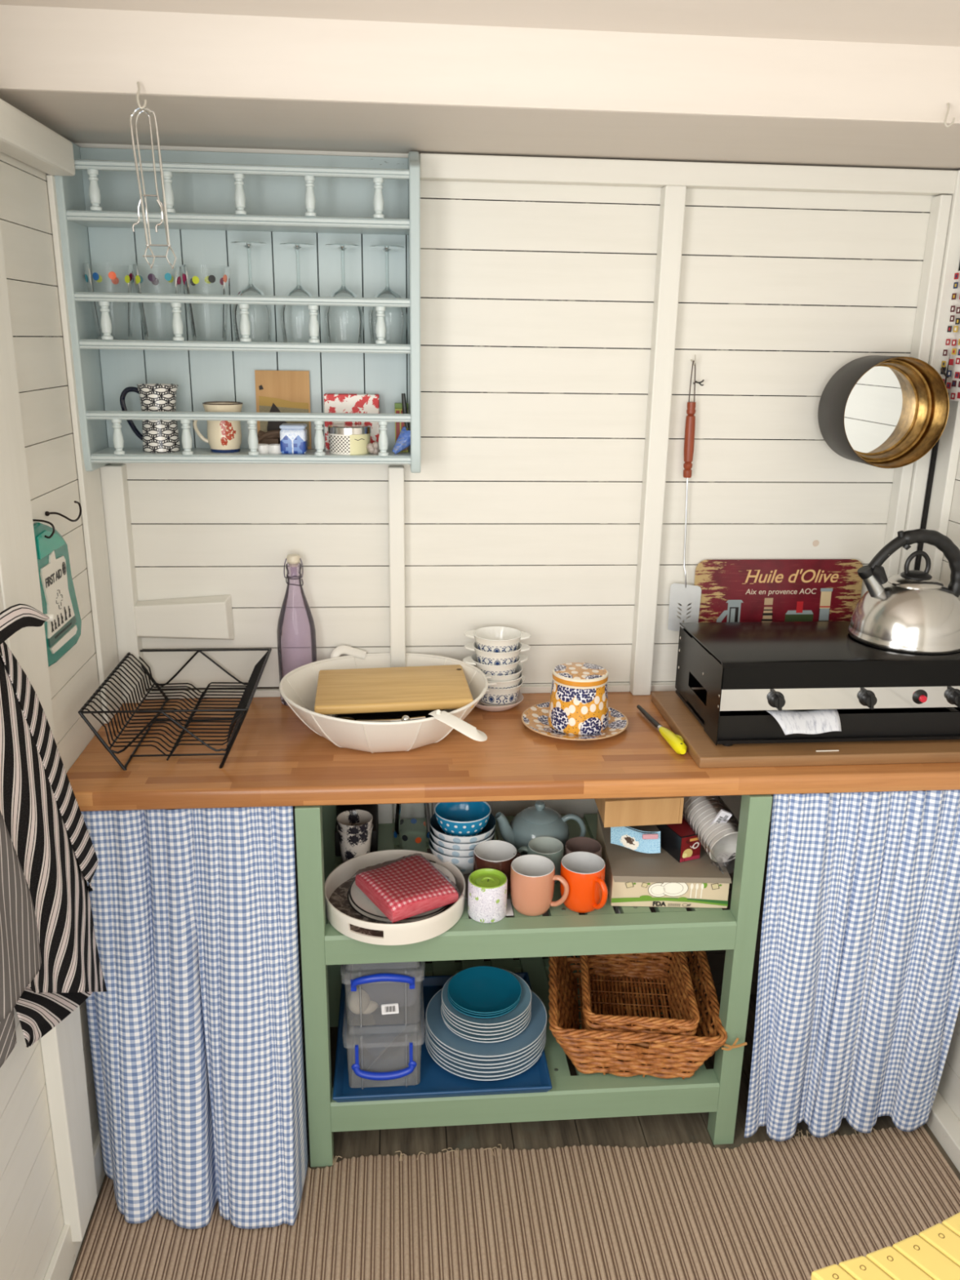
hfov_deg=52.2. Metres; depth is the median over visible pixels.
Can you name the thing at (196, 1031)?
curtain
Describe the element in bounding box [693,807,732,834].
paper cup
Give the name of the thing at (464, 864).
bowl
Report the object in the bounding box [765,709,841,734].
leaflet
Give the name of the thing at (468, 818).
bowl
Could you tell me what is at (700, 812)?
paper cup
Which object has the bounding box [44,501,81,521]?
hook
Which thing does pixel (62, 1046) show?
trim
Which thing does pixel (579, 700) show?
canister
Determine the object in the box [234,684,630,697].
trim
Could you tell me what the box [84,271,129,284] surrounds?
print
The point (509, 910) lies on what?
paper slip
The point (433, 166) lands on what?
trim
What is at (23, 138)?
trim
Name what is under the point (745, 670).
gas hob
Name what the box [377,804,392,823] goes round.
trim
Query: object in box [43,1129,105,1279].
baseboard
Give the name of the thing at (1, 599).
trim
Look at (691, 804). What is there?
paper cup
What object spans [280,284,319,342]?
bowl
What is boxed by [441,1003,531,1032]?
plate
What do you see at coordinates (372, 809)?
box
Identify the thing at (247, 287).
bowl
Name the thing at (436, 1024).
dinner plate
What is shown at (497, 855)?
mug
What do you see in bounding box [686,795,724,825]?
paper cup
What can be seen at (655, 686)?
trim
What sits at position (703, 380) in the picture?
wall hook
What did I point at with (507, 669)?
dish
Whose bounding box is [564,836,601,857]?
mug
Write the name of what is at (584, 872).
mug
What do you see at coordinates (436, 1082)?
serving tray
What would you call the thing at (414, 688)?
chopping board
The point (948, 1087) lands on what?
wall
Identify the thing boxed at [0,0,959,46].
ceiling
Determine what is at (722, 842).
paper cup
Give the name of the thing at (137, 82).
hook
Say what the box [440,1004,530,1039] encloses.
plate
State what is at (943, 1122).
baseboard
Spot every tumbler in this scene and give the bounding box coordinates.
[82,262,133,339]
[131,263,181,340]
[180,264,229,341]
[392,803,430,848]
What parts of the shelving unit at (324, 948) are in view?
leg, leg, rail, rail, rail, rail, leg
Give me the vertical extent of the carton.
0.073 m
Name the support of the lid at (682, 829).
on the food box at (679, 841)
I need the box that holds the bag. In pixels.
[347,986,377,1013]
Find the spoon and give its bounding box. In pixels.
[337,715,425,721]
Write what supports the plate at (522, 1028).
on the dinner plate at (436, 1024)
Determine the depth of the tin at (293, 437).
2.04 m
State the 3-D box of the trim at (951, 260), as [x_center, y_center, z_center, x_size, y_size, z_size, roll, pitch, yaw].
[1.019,-0.439,2.269,0.033,1.178,0.048,-1,17,-5]
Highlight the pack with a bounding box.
[351,853,465,922]
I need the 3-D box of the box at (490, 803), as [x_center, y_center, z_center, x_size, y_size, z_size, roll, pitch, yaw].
[-0.045,0.407,2.357,0.140,0.124,0.095,-1,17,-5]
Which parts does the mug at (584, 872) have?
handle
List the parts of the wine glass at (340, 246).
stem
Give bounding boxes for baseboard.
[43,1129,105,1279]
[926,1090,959,1172]
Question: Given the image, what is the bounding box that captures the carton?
[596,809,731,907]
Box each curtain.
[80,806,308,1229]
[744,790,959,1141]
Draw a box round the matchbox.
[394,402,408,452]
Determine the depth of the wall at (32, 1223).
1.77 m
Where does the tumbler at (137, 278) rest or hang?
on the wall shelf unit at (215, 200)
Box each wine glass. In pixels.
[230,241,272,342]
[279,243,319,342]
[324,244,364,342]
[368,244,407,343]
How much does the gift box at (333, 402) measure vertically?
0.120 m
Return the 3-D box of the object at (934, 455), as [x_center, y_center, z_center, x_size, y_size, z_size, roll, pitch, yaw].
[1.041,-0.360,2.265,0.007,1.030,0.014,-1,17,-5]
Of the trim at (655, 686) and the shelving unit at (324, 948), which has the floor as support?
the shelving unit at (324, 948)
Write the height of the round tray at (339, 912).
0.050 m
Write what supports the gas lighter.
on the countertop
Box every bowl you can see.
[231,284,272,342]
[279,644,488,752]
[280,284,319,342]
[324,285,364,342]
[368,286,407,343]
[428,839,473,874]
[429,825,495,849]
[429,831,494,857]
[430,813,495,843]
[434,801,491,836]
[447,965,521,1013]
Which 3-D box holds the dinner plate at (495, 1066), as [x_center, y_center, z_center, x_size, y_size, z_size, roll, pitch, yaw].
[0.013,0.888,2.244,0.276,0.014,0.276,-1,17,-5]
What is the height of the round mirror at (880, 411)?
0.233 m
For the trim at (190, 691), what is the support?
attached to the wall at (522, 508)
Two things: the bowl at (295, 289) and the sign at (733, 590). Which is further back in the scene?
the sign at (733, 590)
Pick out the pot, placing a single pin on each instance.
(486, 887)
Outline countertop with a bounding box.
[66,691,959,811]
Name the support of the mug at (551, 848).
on the shelving unit at (324, 948)
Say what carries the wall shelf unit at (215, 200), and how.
attached to the wall at (522, 508)
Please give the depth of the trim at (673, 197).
2.19 m
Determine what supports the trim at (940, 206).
attached to the wall at (522, 508)
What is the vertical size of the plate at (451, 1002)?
0.014 m
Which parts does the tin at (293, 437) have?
lid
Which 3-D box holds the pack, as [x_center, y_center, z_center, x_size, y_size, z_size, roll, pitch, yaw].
[-0.150,0.506,2.028,0.190,0.051,0.178,-11,21,-33]
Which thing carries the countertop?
on the shelving unit at (324, 948)
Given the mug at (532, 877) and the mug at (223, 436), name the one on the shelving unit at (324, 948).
the mug at (532, 877)
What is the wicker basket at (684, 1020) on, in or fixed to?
in the wicker basket at (689, 1053)
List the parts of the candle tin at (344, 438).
lid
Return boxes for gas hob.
[675,621,959,746]
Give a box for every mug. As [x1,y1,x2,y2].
[192,401,243,453]
[473,840,521,895]
[510,854,568,915]
[516,836,564,884]
[560,851,608,912]
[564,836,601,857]
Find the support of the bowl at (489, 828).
on the bowl at (441, 842)
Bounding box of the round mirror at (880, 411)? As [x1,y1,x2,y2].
[817,355,949,468]
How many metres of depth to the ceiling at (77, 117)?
1.78 m
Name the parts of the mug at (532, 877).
handle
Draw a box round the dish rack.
[78,648,271,770]
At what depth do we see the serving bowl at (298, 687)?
2.00 m
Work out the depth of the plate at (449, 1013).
2.14 m
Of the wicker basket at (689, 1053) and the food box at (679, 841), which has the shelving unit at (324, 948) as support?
the wicker basket at (689, 1053)
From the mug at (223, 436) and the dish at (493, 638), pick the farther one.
the dish at (493, 638)
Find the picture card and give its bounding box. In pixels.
[254,370,311,448]
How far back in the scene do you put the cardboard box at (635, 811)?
2.07 m
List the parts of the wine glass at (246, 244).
stem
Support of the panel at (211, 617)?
attached to the wall at (522, 508)
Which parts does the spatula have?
blade, rod, handle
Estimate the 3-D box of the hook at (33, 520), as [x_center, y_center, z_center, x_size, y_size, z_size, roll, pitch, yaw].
[-0.776,-0.199,1.747,0.016,0.037,0.039,16,23,41]
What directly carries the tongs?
hanging from the hook at (137, 82)
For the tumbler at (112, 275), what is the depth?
1.97 m
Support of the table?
on the rug
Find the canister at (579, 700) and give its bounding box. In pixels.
[547,662,608,734]
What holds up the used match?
on the wooden board at (681, 720)
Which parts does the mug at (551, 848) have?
handle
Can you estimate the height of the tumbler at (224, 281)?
0.144 m
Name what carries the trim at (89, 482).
attached to the wall at (32, 1223)
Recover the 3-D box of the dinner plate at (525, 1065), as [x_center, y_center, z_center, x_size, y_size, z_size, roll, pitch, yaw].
[0.014,0.909,2.249,0.276,0.014,0.276,-1,17,-5]
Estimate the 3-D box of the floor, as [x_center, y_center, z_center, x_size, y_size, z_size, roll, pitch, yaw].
[0.228,1.473,1.122,1.900,0.030,3.280,-1,17,-5]
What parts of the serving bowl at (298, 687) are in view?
strap handle, strap handle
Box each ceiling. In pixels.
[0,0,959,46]
[0,86,959,170]
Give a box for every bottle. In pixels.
[276,554,316,706]
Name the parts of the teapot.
spout, lid, handle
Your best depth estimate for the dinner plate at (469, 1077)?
2.14 m
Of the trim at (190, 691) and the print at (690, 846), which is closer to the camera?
the print at (690, 846)
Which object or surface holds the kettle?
on the gas hob
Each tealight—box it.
[257,444,269,453]
[267,444,281,453]
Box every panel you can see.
[134,595,234,639]
[675,688,959,744]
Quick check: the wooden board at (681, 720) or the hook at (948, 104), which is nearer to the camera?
the hook at (948, 104)
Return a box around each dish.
[462,653,528,675]
[464,626,531,652]
[464,642,530,665]
[480,675,525,706]
[484,661,523,681]
[488,671,522,688]
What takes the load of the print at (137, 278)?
attached to the tumbler at (137, 278)
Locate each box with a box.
[324,393,379,450]
[334,804,378,856]
[340,961,424,1027]
[342,964,425,1088]
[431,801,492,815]
[594,796,684,827]
[654,818,701,862]
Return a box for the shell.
[391,426,410,453]
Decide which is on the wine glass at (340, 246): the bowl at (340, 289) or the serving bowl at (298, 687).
the bowl at (340, 289)
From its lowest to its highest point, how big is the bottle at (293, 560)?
0.351 m
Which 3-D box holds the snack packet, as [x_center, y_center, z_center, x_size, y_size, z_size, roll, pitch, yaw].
[0.332,0.412,2.168,0.111,0.077,0.122,-1,17,-5]
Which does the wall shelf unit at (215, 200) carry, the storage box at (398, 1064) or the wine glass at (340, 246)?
the wine glass at (340, 246)
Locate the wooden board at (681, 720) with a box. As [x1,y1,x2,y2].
[651,691,959,768]
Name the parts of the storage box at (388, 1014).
lid, clip handle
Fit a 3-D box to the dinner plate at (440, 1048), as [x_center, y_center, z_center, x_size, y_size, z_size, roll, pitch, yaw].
[0.013,0.879,2.239,0.276,0.014,0.276,-1,17,-5]
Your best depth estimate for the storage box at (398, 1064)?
2.17 m
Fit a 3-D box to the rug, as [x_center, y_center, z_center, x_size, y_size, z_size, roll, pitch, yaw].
[0.200,1.433,1.181,1.822,0.006,2.120,-1,17,-5]
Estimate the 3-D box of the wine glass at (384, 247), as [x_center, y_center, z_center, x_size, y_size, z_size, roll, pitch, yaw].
[-0.192,-0.713,2.029,0.081,0.190,0.081,-1,17,-5]
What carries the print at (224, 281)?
attached to the tumbler at (224, 281)
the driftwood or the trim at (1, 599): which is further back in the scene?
the driftwood
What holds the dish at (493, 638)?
on the dish at (482, 657)
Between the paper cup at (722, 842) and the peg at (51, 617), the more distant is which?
the paper cup at (722, 842)
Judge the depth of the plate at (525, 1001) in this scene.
2.17 m
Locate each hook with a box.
[32,519,54,538]
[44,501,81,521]
[136,81,146,109]
[693,379,704,386]
[940,366,948,377]
[943,102,955,127]
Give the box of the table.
[810,1212,959,1279]
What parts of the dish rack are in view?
leg frame, leg frame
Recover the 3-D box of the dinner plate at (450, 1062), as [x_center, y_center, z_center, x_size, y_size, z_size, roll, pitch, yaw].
[0.013,0.898,2.247,0.276,0.014,0.276,-1,17,-5]
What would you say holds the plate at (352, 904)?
on the round tray at (339, 912)
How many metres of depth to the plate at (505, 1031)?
2.15 m
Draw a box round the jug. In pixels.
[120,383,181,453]
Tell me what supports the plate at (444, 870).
on the plate at (357, 897)
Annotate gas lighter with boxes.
[636,704,687,754]
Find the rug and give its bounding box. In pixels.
[71,1125,959,1279]
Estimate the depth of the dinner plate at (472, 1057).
2.12 m
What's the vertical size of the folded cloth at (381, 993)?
0.081 m
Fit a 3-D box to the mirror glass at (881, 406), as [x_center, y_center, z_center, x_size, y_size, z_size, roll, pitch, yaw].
[0.878,-0.511,2.178,0.197,0.197,0.001,-1,17,-5]
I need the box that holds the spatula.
[667,360,701,631]
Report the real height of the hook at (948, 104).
0.041 m
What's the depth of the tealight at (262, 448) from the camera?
2.05 m
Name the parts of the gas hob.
panel, panel, knob, lid, panel, knob, knob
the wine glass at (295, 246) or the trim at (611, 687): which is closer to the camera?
the wine glass at (295, 246)
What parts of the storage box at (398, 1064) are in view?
lid, clip handle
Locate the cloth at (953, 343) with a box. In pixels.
[940,271,959,400]
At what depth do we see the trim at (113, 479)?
2.18 m
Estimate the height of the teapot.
0.134 m
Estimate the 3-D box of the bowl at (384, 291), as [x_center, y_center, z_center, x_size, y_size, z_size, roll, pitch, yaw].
[-0.193,-0.676,2.040,0.081,0.112,0.081,-1,17,-5]
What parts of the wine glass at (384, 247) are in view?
stem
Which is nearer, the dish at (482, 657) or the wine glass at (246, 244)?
the wine glass at (246, 244)
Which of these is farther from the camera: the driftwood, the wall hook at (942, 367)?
the wall hook at (942, 367)
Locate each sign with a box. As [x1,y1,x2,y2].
[33,522,81,666]
[693,559,862,622]
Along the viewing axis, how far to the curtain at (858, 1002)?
2.08 m
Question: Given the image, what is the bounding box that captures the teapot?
[494,800,586,855]
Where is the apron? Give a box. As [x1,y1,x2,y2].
[0,603,106,1047]
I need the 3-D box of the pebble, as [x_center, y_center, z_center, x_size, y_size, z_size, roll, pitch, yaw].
[-0.226,-0.406,2.070,0.027,0.027,0.013,-1,17,-5]
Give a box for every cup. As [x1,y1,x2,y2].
[336,809,373,834]
[337,823,373,863]
[682,795,718,817]
[683,795,720,821]
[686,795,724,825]
[688,799,726,827]
[691,803,728,831]
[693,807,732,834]
[697,812,735,842]
[699,817,737,846]
[702,820,738,851]
[705,824,738,855]
[707,828,737,862]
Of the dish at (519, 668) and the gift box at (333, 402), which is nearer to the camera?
the gift box at (333, 402)
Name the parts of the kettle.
spout, handle, lid, lid knob, lid knob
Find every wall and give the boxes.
[0,151,103,1279]
[74,142,935,1013]
[937,451,959,1120]
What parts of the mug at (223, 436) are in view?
handle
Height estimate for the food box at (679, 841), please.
0.061 m
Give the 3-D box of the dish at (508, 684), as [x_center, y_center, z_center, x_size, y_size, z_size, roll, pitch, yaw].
[0.042,0.102,2.281,0.118,0.051,0.125,-2,17,-9]
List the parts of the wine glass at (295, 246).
stem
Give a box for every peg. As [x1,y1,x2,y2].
[44,613,54,621]
[401,393,408,428]
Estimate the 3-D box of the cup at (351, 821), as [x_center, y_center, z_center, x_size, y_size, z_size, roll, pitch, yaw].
[-0.279,0.444,2.186,0.080,0.106,0.080,-1,17,-5]
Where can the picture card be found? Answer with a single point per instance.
(276, 391)
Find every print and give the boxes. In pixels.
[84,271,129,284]
[132,272,180,284]
[182,273,229,285]
[392,818,429,843]
[611,882,728,906]
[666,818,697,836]
[680,835,701,862]
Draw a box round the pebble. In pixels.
[366,441,378,454]
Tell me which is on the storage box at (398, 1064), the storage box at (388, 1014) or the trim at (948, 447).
the storage box at (388, 1014)
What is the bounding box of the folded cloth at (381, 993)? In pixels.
[358,961,417,1008]
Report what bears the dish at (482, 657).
on the dish at (507, 669)
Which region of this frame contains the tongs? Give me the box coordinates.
[129,106,176,269]
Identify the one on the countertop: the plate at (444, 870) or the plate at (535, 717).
the plate at (535, 717)
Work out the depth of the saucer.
2.24 m
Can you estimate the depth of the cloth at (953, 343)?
2.14 m
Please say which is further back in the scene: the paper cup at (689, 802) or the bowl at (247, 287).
the paper cup at (689, 802)
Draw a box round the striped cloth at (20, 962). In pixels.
[0,810,41,1067]
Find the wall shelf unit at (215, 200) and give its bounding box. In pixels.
[53,140,420,472]
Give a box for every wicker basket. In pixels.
[548,950,746,1079]
[579,951,699,1068]
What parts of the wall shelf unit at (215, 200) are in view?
panel, gallery rail, gallery rail, gallery rail, panel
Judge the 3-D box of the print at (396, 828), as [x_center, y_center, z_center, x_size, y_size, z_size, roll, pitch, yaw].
[-0.160,0.452,2.327,0.093,0.020,0.094,-1,17,-5]
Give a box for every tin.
[279,422,307,453]
[328,423,371,454]
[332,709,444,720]
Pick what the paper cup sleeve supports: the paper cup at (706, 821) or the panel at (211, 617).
the paper cup at (706, 821)
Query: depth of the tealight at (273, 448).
2.05 m
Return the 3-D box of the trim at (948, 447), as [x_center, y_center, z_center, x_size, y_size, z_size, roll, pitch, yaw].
[1.055,-0.428,2.236,0.021,1.178,0.107,-1,17,-5]
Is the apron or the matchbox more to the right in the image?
the matchbox
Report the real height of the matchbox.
0.103 m
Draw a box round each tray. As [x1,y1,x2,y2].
[324,849,466,945]
[332,972,551,1102]
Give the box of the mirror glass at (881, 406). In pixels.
[844,366,915,453]
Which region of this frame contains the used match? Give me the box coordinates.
[815,750,839,751]
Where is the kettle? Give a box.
[847,528,959,654]
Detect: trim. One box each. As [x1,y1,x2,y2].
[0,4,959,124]
[0,98,75,176]
[0,223,97,1241]
[0,585,7,656]
[46,174,122,723]
[99,463,146,702]
[145,689,234,698]
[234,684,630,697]
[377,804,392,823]
[388,465,405,667]
[419,153,956,195]
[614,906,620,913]
[629,185,686,695]
[650,683,704,691]
[881,194,951,578]
[897,169,959,573]
[914,262,959,580]
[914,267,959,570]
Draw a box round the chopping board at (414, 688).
[314,664,474,715]
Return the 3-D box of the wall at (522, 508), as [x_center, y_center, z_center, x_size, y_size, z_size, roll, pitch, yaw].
[0.109,-0.160,2.314,1.960,2.390,0.030,-1,17,-5]
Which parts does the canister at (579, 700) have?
lid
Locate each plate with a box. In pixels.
[346,886,451,924]
[349,879,457,919]
[360,862,455,903]
[425,988,546,1057]
[425,1017,545,1065]
[425,1030,546,1072]
[425,1035,546,1076]
[425,1036,544,1080]
[426,1022,546,1061]
[426,1029,546,1068]
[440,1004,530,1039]
[441,968,531,1025]
[441,1000,531,1028]
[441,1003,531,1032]
[441,1007,531,1035]
[442,1011,531,1042]
[447,987,520,1015]
[447,994,520,1017]
[521,701,627,740]
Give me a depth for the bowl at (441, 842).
2.13 m
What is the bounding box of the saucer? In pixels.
[475,692,523,711]
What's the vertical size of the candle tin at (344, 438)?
0.059 m
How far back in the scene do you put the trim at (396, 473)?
2.23 m
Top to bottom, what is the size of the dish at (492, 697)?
0.051 m
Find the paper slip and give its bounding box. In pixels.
[505,898,513,915]
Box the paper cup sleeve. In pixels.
[682,795,738,874]
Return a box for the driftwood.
[257,430,279,444]
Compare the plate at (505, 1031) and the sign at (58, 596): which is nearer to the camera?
the sign at (58, 596)
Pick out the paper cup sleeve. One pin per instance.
(716, 824)
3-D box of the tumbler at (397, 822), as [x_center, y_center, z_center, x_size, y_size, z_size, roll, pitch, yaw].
[-0.159,0.408,2.313,0.096,0.144,0.096,-1,17,-5]
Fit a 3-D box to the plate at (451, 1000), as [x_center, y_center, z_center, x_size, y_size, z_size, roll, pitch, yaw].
[0.009,0.799,2.216,0.166,0.014,0.166,-1,17,-5]
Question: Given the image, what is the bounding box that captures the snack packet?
[610,824,660,853]
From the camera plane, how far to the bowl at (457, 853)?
2.13 m
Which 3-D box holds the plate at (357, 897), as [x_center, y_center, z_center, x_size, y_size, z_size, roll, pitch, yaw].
[-0.163,0.534,2.080,0.228,0.014,0.228,-1,17,-5]
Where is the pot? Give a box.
[467,868,507,923]
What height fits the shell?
0.058 m
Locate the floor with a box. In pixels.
[69,994,959,1279]
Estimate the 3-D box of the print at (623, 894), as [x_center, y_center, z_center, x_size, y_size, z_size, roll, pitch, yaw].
[0.401,0.531,2.062,0.246,0.061,0.001,1,17,0]
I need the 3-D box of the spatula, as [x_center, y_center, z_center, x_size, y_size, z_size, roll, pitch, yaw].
[0.490,-0.318,2.263,0.076,0.630,0.022,-1,17,-5]
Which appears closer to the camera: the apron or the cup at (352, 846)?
the apron
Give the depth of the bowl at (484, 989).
2.22 m
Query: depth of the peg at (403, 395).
2.08 m
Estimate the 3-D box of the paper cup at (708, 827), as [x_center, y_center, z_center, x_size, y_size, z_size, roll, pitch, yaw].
[0.509,0.413,2.093,0.088,0.084,0.041,-5,18,-19]
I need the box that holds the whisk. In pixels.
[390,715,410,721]
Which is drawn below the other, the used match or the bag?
the bag
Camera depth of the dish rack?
2.04 m
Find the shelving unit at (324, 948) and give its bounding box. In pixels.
[294,794,772,1167]

